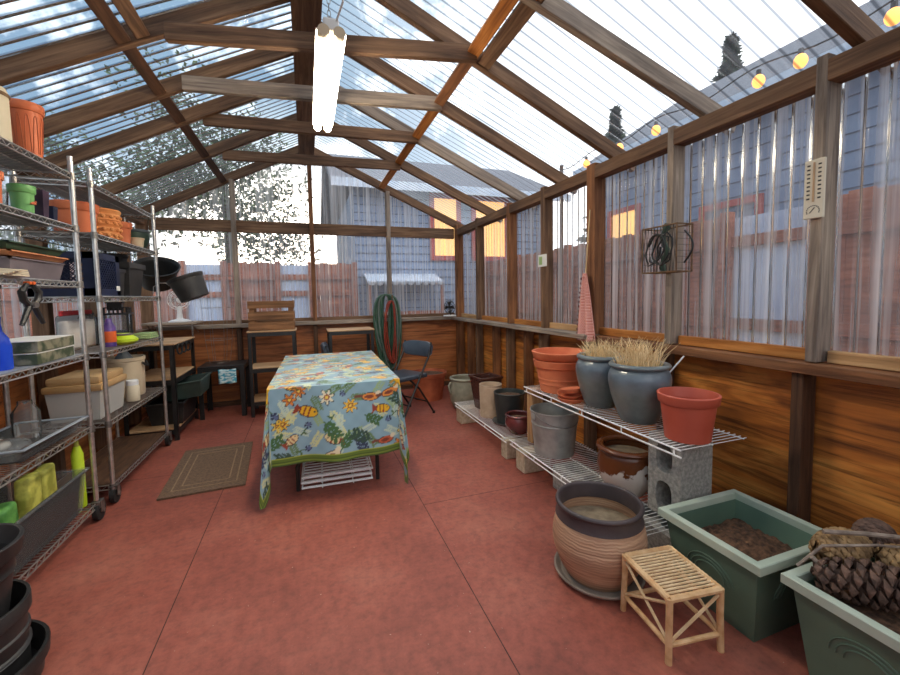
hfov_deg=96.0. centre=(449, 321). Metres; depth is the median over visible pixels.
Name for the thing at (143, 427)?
shelf
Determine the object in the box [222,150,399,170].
trim
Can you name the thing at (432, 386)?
terracotta pot
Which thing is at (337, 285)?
fence
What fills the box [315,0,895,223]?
ceiling
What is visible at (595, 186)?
trim
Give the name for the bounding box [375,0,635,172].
trim
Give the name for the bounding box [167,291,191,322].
desk fan
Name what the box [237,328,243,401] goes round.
trim
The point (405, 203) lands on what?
window
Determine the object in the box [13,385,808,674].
floor
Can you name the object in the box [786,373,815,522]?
trim
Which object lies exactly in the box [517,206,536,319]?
window
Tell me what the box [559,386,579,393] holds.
terracotta saucer
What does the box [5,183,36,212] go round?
pot
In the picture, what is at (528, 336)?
trim
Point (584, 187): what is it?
window
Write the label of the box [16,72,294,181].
trim
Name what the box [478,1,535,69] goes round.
trim
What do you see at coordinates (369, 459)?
panel
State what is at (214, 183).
trim
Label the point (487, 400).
ribbed pot
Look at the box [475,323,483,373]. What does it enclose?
trim
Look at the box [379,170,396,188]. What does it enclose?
trim
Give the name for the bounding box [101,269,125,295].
square pot
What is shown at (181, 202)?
window
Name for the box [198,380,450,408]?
trim
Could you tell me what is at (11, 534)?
nursery pot
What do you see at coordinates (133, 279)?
square pot
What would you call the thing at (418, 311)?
bench
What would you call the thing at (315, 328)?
trim
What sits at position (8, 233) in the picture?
leafy tree
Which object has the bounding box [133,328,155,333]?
trim
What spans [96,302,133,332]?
lantern
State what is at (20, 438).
plate
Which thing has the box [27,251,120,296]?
crate
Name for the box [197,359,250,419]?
table
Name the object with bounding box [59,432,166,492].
shelf
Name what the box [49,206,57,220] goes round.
square pot
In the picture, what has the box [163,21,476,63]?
ceiling beam
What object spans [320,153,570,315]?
house
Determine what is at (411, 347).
folding chair
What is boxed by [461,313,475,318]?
trim
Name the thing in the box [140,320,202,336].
corner shelf
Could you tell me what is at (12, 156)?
shelf
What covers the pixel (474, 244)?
window
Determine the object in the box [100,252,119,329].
window
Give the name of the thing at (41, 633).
nursery pot
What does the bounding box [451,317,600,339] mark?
trim
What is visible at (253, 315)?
crate
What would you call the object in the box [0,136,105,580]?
wire rack
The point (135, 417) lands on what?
trim
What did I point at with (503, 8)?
trim
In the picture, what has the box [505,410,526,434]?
pot
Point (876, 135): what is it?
house
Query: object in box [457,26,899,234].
wooden beam
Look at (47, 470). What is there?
packet
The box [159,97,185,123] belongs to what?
trim
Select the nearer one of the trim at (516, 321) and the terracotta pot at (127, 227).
the terracotta pot at (127, 227)
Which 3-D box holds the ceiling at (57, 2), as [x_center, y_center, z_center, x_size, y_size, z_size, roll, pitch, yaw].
[-1.646,-1.464,1.667,1.918,0.982,6.600,-2,4,-19]
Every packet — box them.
[0,501,18,522]
[13,472,41,519]
[33,463,56,500]
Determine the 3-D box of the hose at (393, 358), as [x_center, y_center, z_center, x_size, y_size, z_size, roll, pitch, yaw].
[-0.765,0.134,5.168,0.165,0.817,0.033,-2,4,-19]
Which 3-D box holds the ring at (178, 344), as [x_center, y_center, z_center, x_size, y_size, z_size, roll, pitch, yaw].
[-2.457,0.247,3.682,0.016,0.104,0.084,-1,4,1]
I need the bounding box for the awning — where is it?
[364,274,443,314]
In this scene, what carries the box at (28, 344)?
on the box at (36, 358)
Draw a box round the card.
[538,254,546,266]
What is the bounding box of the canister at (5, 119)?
[0,86,12,141]
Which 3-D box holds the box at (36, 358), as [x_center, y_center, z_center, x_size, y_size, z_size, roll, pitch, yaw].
[-2.063,0.167,1.995,0.202,0.053,0.367,-3,4,-23]
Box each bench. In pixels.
[118,336,198,440]
[372,310,440,314]
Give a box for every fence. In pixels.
[0,261,358,338]
[484,184,899,356]
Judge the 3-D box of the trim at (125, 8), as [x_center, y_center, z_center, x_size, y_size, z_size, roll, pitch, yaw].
[-1.508,-1.486,1.827,0.079,0.066,0.606,-2,4,-19]
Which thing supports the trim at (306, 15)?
attached to the trim
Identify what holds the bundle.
on the wire rack at (119, 454)
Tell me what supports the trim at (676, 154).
attached to the wall at (856, 469)
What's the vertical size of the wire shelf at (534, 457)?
0.039 m
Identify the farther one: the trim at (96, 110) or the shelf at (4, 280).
the trim at (96, 110)
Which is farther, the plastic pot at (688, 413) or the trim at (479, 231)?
the trim at (479, 231)
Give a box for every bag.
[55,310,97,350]
[218,368,236,383]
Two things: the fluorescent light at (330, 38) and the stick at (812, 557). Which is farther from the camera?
the fluorescent light at (330, 38)
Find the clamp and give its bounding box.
[17,281,45,325]
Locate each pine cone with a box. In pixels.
[808,526,873,568]
[810,556,899,611]
[851,517,899,557]
[873,543,899,578]
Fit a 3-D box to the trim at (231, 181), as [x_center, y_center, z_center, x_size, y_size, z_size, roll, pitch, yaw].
[-2.509,-0.802,4.733,0.050,1.678,0.090,-2,4,-19]
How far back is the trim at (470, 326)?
5.28 m
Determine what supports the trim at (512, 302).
attached to the wall at (856, 469)
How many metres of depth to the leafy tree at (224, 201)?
9.82 m
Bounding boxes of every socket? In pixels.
[798,47,803,53]
[890,0,897,8]
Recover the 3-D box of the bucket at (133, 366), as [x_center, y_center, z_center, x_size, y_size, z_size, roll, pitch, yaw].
[-2.538,0.385,3.162,0.267,0.380,0.267,1,4,26]
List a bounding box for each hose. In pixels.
[373,294,401,370]
[384,300,396,363]
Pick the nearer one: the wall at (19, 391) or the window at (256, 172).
the wall at (19, 391)
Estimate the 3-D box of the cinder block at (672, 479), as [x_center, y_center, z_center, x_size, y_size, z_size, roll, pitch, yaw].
[1.106,0.733,1.955,0.195,0.388,0.185,-2,4,-19]
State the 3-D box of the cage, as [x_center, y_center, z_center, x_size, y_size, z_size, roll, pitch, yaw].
[-2.556,-0.045,4.458,0.340,0.998,0.334,-4,5,-37]
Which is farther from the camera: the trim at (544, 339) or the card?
the trim at (544, 339)
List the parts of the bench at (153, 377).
leg, rail, rail, leg, rail, leg, rail, rail, rail, leg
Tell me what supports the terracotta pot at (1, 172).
on the wire rack at (12, 156)
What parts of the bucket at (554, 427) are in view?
handle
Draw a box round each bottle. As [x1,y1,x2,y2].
[0,317,13,370]
[71,439,87,507]
[104,318,116,346]
[320,341,329,352]
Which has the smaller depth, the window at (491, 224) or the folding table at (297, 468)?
the folding table at (297, 468)
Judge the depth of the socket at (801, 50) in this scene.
2.71 m
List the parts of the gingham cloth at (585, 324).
hanging cord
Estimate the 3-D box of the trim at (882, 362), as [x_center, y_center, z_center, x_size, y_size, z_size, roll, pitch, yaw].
[1.676,0.162,1.376,0.040,0.050,0.635,-2,4,-19]
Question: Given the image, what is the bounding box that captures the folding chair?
[392,340,434,416]
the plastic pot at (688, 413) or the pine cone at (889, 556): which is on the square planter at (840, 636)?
the pine cone at (889, 556)
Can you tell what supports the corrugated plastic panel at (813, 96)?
in the wall at (856, 469)
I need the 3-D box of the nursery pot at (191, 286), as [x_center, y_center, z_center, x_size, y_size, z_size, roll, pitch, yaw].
[-2.301,-0.301,3.510,0.358,0.277,0.284,0,4,9]
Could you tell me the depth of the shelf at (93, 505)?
1.97 m
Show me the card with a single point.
(542, 259)
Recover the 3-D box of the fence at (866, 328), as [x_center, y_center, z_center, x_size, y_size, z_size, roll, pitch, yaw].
[2.332,-0.029,4.665,0.121,2.080,9.260,-2,4,-19]
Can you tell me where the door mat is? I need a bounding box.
[157,441,252,500]
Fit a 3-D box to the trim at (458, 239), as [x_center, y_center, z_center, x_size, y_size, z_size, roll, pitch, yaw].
[0.137,-0.223,5.634,0.100,2.220,0.080,-2,4,-19]
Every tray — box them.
[0,240,65,255]
[0,249,69,262]
[0,256,65,279]
[0,416,88,464]
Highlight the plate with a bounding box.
[0,437,32,457]
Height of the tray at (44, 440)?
0.064 m
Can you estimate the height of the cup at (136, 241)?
0.075 m
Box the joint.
[123,406,552,674]
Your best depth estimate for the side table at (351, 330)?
4.74 m
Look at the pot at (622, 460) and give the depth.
2.10 m
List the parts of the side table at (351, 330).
leg, rail, leg, leg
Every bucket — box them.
[106,348,148,397]
[530,402,578,458]
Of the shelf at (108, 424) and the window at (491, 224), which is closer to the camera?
the shelf at (108, 424)
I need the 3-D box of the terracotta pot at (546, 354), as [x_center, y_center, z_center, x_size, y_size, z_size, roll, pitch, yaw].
[0.764,0.311,2.812,0.386,0.222,0.386,-2,4,-19]
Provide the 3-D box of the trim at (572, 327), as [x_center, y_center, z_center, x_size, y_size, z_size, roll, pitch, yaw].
[0.992,0.047,3.310,0.040,0.050,0.575,-2,4,-19]
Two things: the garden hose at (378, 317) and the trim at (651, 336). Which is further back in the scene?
the garden hose at (378, 317)
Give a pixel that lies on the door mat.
(203, 470)
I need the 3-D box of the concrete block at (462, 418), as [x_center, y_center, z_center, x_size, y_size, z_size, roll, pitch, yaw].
[0.174,0.920,4.032,0.190,0.148,0.130,-2,4,-19]
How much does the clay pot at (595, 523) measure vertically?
0.344 m
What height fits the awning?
1.737 m
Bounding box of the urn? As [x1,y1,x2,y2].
[448,374,473,407]
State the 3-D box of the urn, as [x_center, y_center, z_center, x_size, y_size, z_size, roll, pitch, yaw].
[0.163,0.788,4.546,0.336,0.345,0.336,0,4,14]
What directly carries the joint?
on the floor
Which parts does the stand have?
leg, leg, shelf, rail, rail, shelf, rail, leg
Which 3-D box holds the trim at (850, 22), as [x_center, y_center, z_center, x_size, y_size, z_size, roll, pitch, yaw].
[0.719,-1.436,1.269,2.129,1.007,0.044,-2,4,-16]
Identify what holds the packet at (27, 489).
in the tote at (45, 521)
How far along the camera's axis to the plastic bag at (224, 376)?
4.28 m
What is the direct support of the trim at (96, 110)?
attached to the ceiling at (57, 2)
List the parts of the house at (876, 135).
pane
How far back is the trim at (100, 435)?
3.31 m
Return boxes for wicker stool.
[620,545,724,666]
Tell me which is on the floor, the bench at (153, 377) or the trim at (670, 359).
the bench at (153, 377)
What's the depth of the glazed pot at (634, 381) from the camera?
2.03 m
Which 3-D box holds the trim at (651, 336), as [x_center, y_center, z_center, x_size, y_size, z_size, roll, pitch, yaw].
[1.211,0.084,2.691,0.040,0.050,0.620,-2,4,-19]
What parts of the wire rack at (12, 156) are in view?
post, post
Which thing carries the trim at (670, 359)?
attached to the wall at (856, 469)
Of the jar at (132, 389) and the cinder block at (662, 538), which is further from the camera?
the jar at (132, 389)
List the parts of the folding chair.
leg, seat, backrest, leg, leg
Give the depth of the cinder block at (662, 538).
1.93 m
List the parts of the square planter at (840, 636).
arch moulding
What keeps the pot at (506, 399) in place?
on the wire shelf at (467, 410)
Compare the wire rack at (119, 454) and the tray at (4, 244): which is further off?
the wire rack at (119, 454)
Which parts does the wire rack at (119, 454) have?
post, post, post, post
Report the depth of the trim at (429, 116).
3.28 m
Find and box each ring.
[176,343,182,354]
[180,342,186,352]
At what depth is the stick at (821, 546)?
1.29 m
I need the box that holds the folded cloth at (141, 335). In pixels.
[133,331,158,338]
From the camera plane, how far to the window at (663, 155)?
2.70 m
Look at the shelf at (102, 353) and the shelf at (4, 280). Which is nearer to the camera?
the shelf at (4, 280)
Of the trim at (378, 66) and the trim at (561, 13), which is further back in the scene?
the trim at (378, 66)
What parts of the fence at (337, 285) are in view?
board panel, post, board panel, post, board panel, rail, post, rail, post, board panel, post, post, board panel, post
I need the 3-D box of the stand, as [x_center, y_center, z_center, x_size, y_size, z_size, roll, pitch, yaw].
[-1.951,0.543,4.511,0.490,0.914,0.380,-2,4,-19]
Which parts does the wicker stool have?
leg, rail, rail, leg, rail, rail, leg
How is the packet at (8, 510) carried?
in the tote at (45, 521)
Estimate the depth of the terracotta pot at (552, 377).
2.68 m
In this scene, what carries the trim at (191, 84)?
attached to the ceiling at (764, 2)
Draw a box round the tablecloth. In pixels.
[259,351,408,509]
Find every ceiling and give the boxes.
[0,0,297,206]
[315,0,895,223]
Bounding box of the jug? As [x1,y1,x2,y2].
[10,399,41,439]
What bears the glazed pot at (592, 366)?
on the wire shelf at (535, 387)
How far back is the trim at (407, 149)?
3.95 m
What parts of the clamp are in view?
handle, handle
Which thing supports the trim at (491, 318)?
attached to the wall at (856, 469)
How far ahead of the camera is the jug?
2.08 m
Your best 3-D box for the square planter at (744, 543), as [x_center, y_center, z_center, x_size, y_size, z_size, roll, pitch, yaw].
[1.188,0.968,1.638,0.460,0.330,0.420,-2,4,-19]
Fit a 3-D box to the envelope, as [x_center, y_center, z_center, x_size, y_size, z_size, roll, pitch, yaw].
[-1.903,-0.216,1.711,0.157,0.044,0.217,-3,4,-26]
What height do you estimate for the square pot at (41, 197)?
0.145 m
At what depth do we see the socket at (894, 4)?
2.28 m
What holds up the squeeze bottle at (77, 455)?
on the wire rack at (12, 156)
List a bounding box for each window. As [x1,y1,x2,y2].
[0,170,29,334]
[23,197,77,330]
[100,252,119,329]
[128,221,141,328]
[176,202,229,319]
[239,172,309,316]
[315,174,366,240]
[391,203,454,312]
[464,244,474,305]
[484,224,506,317]
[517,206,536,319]
[557,187,584,323]
[604,155,663,332]
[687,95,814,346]
[831,63,893,354]
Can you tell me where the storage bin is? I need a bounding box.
[41,367,126,423]
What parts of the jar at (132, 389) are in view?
lid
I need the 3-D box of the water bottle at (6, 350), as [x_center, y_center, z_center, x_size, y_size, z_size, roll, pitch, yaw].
[-1.960,0.094,1.739,0.108,0.232,0.108,-2,4,-19]
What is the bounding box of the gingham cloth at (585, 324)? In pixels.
[576,210,595,341]
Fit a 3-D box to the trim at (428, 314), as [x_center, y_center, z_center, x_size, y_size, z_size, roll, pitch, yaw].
[-1.617,-0.034,5.137,3.560,0.050,0.035,-2,4,-19]
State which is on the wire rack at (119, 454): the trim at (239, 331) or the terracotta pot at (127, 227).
the terracotta pot at (127, 227)
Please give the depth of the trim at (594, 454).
3.10 m
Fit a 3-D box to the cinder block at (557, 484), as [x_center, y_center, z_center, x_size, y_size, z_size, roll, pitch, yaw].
[0.824,1.010,2.482,0.190,0.145,0.390,-2,4,-19]
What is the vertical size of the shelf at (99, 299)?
0.034 m
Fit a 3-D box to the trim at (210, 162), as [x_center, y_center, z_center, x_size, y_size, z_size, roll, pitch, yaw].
[-2.442,-1.583,4.215,0.079,0.066,0.836,-2,4,-19]
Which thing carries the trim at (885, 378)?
attached to the wall at (856, 469)
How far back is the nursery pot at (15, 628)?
1.32 m
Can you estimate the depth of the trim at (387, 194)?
5.28 m
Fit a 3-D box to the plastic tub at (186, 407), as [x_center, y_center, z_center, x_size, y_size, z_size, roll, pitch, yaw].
[-2.669,0.831,3.917,0.330,0.207,0.550,-2,4,-19]
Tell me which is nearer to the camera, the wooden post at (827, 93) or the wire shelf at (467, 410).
the wooden post at (827, 93)
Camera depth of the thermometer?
1.63 m
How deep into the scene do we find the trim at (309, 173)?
4.96 m
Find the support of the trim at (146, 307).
attached to the wall at (19, 391)
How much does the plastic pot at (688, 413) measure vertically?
0.208 m
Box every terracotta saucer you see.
[557,390,581,399]
[558,395,583,403]
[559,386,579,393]
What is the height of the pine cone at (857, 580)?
0.140 m
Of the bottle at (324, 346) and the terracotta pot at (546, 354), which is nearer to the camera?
the terracotta pot at (546, 354)
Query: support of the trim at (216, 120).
attached to the trim at (375, 113)
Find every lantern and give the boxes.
[85,312,99,345]
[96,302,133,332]
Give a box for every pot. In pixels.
[0,171,3,202]
[0,523,24,617]
[0,579,31,674]
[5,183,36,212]
[9,98,44,157]
[14,619,50,674]
[35,189,48,217]
[49,199,98,231]
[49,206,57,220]
[97,207,123,239]
[100,262,145,295]
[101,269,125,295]
[103,253,127,261]
[120,221,131,242]
[132,257,180,291]
[153,271,208,302]
[412,368,446,401]
[468,372,502,408]
[479,381,501,418]
[492,388,524,426]
[505,410,526,434]
[532,347,584,362]
[533,358,578,393]
[553,481,647,600]
[576,338,626,408]
[596,435,648,496]
[600,335,684,424]
[657,387,721,444]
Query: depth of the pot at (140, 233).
3.30 m
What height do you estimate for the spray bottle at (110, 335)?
0.190 m
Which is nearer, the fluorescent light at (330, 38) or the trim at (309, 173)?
the fluorescent light at (330, 38)
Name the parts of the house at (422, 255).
pane, pane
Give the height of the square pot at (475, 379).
0.311 m
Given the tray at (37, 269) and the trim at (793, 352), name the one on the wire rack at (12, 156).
the tray at (37, 269)
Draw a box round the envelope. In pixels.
[0,268,29,276]
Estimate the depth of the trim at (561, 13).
1.99 m
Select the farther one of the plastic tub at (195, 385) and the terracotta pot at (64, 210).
the plastic tub at (195, 385)
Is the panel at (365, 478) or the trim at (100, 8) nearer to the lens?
the trim at (100, 8)
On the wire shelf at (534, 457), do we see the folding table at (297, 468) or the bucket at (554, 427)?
the bucket at (554, 427)
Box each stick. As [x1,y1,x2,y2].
[796,544,899,566]
[810,555,844,589]
[822,529,899,538]
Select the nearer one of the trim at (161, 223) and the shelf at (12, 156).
the shelf at (12, 156)
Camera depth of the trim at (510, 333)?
4.25 m
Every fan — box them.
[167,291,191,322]
[443,300,455,316]
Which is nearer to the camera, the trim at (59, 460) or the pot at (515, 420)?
the trim at (59, 460)
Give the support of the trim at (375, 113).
attached to the ceiling at (764, 2)
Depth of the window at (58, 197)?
3.08 m
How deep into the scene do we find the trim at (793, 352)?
1.97 m
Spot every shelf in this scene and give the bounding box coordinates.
[0,136,69,179]
[0,203,73,231]
[0,276,78,288]
[0,354,83,383]
[0,426,89,487]
[14,503,95,580]
[17,177,152,218]
[21,231,154,255]
[28,296,157,302]
[38,387,163,431]
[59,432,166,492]
[69,337,160,359]
[129,408,196,433]
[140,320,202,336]
[145,366,193,381]
[454,400,526,442]
[509,437,668,535]
[524,385,746,458]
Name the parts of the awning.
post, post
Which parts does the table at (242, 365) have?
leg, leg, rail, leg, leg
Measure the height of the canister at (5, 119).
0.240 m
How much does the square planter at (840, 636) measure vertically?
0.330 m
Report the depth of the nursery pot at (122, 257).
3.17 m
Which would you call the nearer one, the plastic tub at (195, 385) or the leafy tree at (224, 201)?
the plastic tub at (195, 385)
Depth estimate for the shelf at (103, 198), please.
2.64 m
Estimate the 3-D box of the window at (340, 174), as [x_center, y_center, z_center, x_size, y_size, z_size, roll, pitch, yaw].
[-1.282,-1.096,5.223,0.950,2.087,0.017,-2,4,-19]
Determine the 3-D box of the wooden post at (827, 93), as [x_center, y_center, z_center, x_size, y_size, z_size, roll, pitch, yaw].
[1.526,-0.445,1.656,0.090,1.225,0.042,-2,4,-19]
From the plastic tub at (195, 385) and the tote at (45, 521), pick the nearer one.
the tote at (45, 521)
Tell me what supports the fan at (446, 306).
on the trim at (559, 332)
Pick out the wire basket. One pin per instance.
(660, 238)
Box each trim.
[0,0,289,85]
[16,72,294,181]
[16,170,144,223]
[19,173,66,481]
[43,49,292,137]
[80,246,106,449]
[84,0,130,43]
[100,113,296,193]
[111,0,149,38]
[117,215,141,424]
[122,47,165,95]
[129,145,298,222]
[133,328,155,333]
[135,216,159,402]
[148,217,453,238]
[154,316,456,330]
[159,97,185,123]
[162,313,454,325]
[179,124,209,157]
[181,75,441,111]
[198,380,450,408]
[203,114,418,143]
[205,158,226,182]
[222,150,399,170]
[228,179,241,323]
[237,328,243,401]
[290,0,321,154]
[307,165,316,320]
[313,326,318,353]
[314,147,469,234]
[321,21,577,194]
[333,121,502,222]
[339,85,535,209]
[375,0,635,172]
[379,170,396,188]
[384,191,391,301]
[395,143,415,165]
[412,111,438,139]
[434,63,471,106]
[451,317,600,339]
[454,224,464,373]
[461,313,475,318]
[467,322,474,373]
[468,0,518,57]
[475,218,484,319]
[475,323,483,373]
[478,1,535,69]
[482,315,506,322]
[492,326,500,374]
[506,203,517,323]
[506,328,515,387]
[514,319,540,326]
[519,0,735,135]
[523,331,533,410]
[539,333,549,402]
[540,186,552,327]
[550,322,577,330]
[574,441,647,492]
[584,341,596,452]
[586,162,604,333]
[593,335,899,388]
[599,327,663,341]
[656,352,674,429]
[664,125,684,343]
[678,335,804,359]
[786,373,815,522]
[801,0,898,74]
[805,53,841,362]
[827,350,899,371]
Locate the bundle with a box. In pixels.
[116,333,138,344]
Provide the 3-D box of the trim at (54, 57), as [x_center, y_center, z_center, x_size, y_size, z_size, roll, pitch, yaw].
[-1.764,-1.437,2.084,1.889,1.016,0.042,-2,4,-19]
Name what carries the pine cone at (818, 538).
on the square planter at (840, 636)
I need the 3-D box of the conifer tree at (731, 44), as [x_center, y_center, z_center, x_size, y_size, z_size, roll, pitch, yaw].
[9.074,-4.607,13.502,4.710,9.818,4.670,0,4,21]
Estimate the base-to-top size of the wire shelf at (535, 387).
0.039 m
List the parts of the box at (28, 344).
lid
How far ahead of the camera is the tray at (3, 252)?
1.90 m
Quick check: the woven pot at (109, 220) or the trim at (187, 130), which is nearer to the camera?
the woven pot at (109, 220)
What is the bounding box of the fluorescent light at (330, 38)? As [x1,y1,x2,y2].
[312,0,346,132]
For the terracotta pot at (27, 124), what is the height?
0.255 m
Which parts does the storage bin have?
lid, lid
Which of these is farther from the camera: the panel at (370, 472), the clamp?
the panel at (370, 472)
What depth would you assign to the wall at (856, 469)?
1.87 m
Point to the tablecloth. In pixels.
(341, 406)
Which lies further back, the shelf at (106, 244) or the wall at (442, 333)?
the wall at (442, 333)
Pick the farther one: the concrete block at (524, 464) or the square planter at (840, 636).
the concrete block at (524, 464)
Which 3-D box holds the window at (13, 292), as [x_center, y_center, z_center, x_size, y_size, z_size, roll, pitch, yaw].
[-2.632,-0.360,2.303,0.017,1.130,0.690,-2,4,-19]
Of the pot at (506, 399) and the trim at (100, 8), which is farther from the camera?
the pot at (506, 399)
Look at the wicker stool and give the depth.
1.45 m
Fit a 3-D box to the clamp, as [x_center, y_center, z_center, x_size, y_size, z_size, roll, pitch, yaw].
[-1.870,-0.082,1.809,0.040,0.193,0.167,-2,4,-19]
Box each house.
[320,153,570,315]
[573,0,899,238]
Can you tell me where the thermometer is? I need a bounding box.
[803,157,826,219]
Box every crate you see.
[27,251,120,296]
[247,300,294,330]
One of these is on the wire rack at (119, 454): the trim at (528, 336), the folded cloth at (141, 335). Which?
the folded cloth at (141, 335)
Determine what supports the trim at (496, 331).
attached to the wall at (856, 469)
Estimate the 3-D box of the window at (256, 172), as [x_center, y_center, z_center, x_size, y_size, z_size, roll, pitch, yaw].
[-2.133,-1.068,4.924,0.855,2.100,0.017,-2,4,-19]
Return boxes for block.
[456,404,478,423]
[501,435,527,458]
[516,445,549,473]
[527,387,542,442]
[553,461,602,489]
[643,502,671,564]
[648,429,712,512]
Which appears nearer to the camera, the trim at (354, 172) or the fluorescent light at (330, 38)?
the fluorescent light at (330, 38)
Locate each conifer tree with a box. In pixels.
[575,104,625,242]
[711,31,745,81]
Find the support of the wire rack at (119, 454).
on the floor
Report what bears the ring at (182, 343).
hanging from the bench at (153, 377)
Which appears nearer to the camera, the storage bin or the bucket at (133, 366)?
the storage bin
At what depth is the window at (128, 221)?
4.31 m
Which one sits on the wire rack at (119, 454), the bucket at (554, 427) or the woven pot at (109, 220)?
the woven pot at (109, 220)
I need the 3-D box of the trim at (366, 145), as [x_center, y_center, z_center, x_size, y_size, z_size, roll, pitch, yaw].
[-0.379,-1.621,4.370,2.125,1.006,0.042,-2,4,-19]
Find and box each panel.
[301,456,371,484]
[302,456,372,478]
[302,459,372,489]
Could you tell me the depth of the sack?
1.86 m
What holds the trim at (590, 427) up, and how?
attached to the wall at (856, 469)
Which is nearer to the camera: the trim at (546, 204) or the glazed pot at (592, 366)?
the glazed pot at (592, 366)
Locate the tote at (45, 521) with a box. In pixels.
[0,467,88,576]
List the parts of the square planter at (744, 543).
arch moulding, arch moulding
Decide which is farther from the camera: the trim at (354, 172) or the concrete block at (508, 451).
the trim at (354, 172)
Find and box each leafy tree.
[0,106,153,260]
[91,46,322,264]
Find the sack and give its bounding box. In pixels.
[0,439,11,451]
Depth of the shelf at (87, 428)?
1.90 m
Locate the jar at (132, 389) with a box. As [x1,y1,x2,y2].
[125,379,140,401]
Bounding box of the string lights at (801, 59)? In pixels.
[560,0,899,322]
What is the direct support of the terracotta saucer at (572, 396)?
on the terracotta saucer at (579, 400)
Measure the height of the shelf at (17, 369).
0.034 m
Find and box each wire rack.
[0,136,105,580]
[9,168,171,502]
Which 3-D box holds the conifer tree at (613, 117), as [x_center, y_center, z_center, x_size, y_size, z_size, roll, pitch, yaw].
[7.406,-4.660,17.826,4.605,9.414,4.183,-2,4,-19]
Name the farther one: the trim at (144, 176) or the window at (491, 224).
the window at (491, 224)
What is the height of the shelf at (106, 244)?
0.034 m
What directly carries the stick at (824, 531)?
on the pine cone at (818, 538)
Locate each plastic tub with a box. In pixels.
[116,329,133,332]
[142,394,196,425]
[156,372,211,401]
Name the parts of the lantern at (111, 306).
glass, post, post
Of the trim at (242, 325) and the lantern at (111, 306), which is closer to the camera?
the lantern at (111, 306)
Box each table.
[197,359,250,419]
[295,455,379,491]
[326,327,374,352]
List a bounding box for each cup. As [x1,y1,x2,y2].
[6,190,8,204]
[130,237,144,247]
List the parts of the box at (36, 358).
lid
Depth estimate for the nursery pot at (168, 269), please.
3.63 m
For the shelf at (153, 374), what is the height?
0.014 m
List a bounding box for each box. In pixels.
[10,334,74,353]
[13,345,74,365]
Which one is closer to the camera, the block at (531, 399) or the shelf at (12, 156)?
the shelf at (12, 156)
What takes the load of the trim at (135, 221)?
attached to the ceiling at (57, 2)
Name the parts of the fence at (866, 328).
post, board panel, post, board panel, post, board panel, post, board panel, rail, rail, post, post, board panel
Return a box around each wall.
[0,350,147,500]
[155,319,456,403]
[464,322,899,534]
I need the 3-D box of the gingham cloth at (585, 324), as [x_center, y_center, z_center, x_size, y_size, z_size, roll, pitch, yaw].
[0.990,-0.327,2.935,0.045,0.950,0.238,-2,4,-19]
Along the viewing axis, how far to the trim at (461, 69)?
2.65 m
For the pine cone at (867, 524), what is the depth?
1.37 m
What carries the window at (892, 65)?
in the wall at (856, 469)
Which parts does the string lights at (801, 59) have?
bulb, bulb, cord, bulb, bulb, bulb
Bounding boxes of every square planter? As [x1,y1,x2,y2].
[658,489,821,641]
[780,557,899,674]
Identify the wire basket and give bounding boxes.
[639,222,693,273]
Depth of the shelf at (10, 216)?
2.02 m
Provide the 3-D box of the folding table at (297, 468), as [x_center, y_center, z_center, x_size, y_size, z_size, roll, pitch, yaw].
[-0.930,0.702,3.251,0.765,0.701,1.450,-2,4,-18]
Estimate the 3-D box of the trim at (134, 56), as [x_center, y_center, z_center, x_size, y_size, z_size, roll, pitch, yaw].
[-1.789,-1.474,2.371,0.079,0.066,0.516,-2,4,-19]
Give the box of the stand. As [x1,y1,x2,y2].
[246,327,296,417]
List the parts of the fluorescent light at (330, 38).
chain, cord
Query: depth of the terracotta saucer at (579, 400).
2.47 m
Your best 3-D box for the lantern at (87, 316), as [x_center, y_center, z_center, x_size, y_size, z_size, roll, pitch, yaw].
[-2.534,0.052,2.825,0.144,0.228,0.144,-3,4,-31]

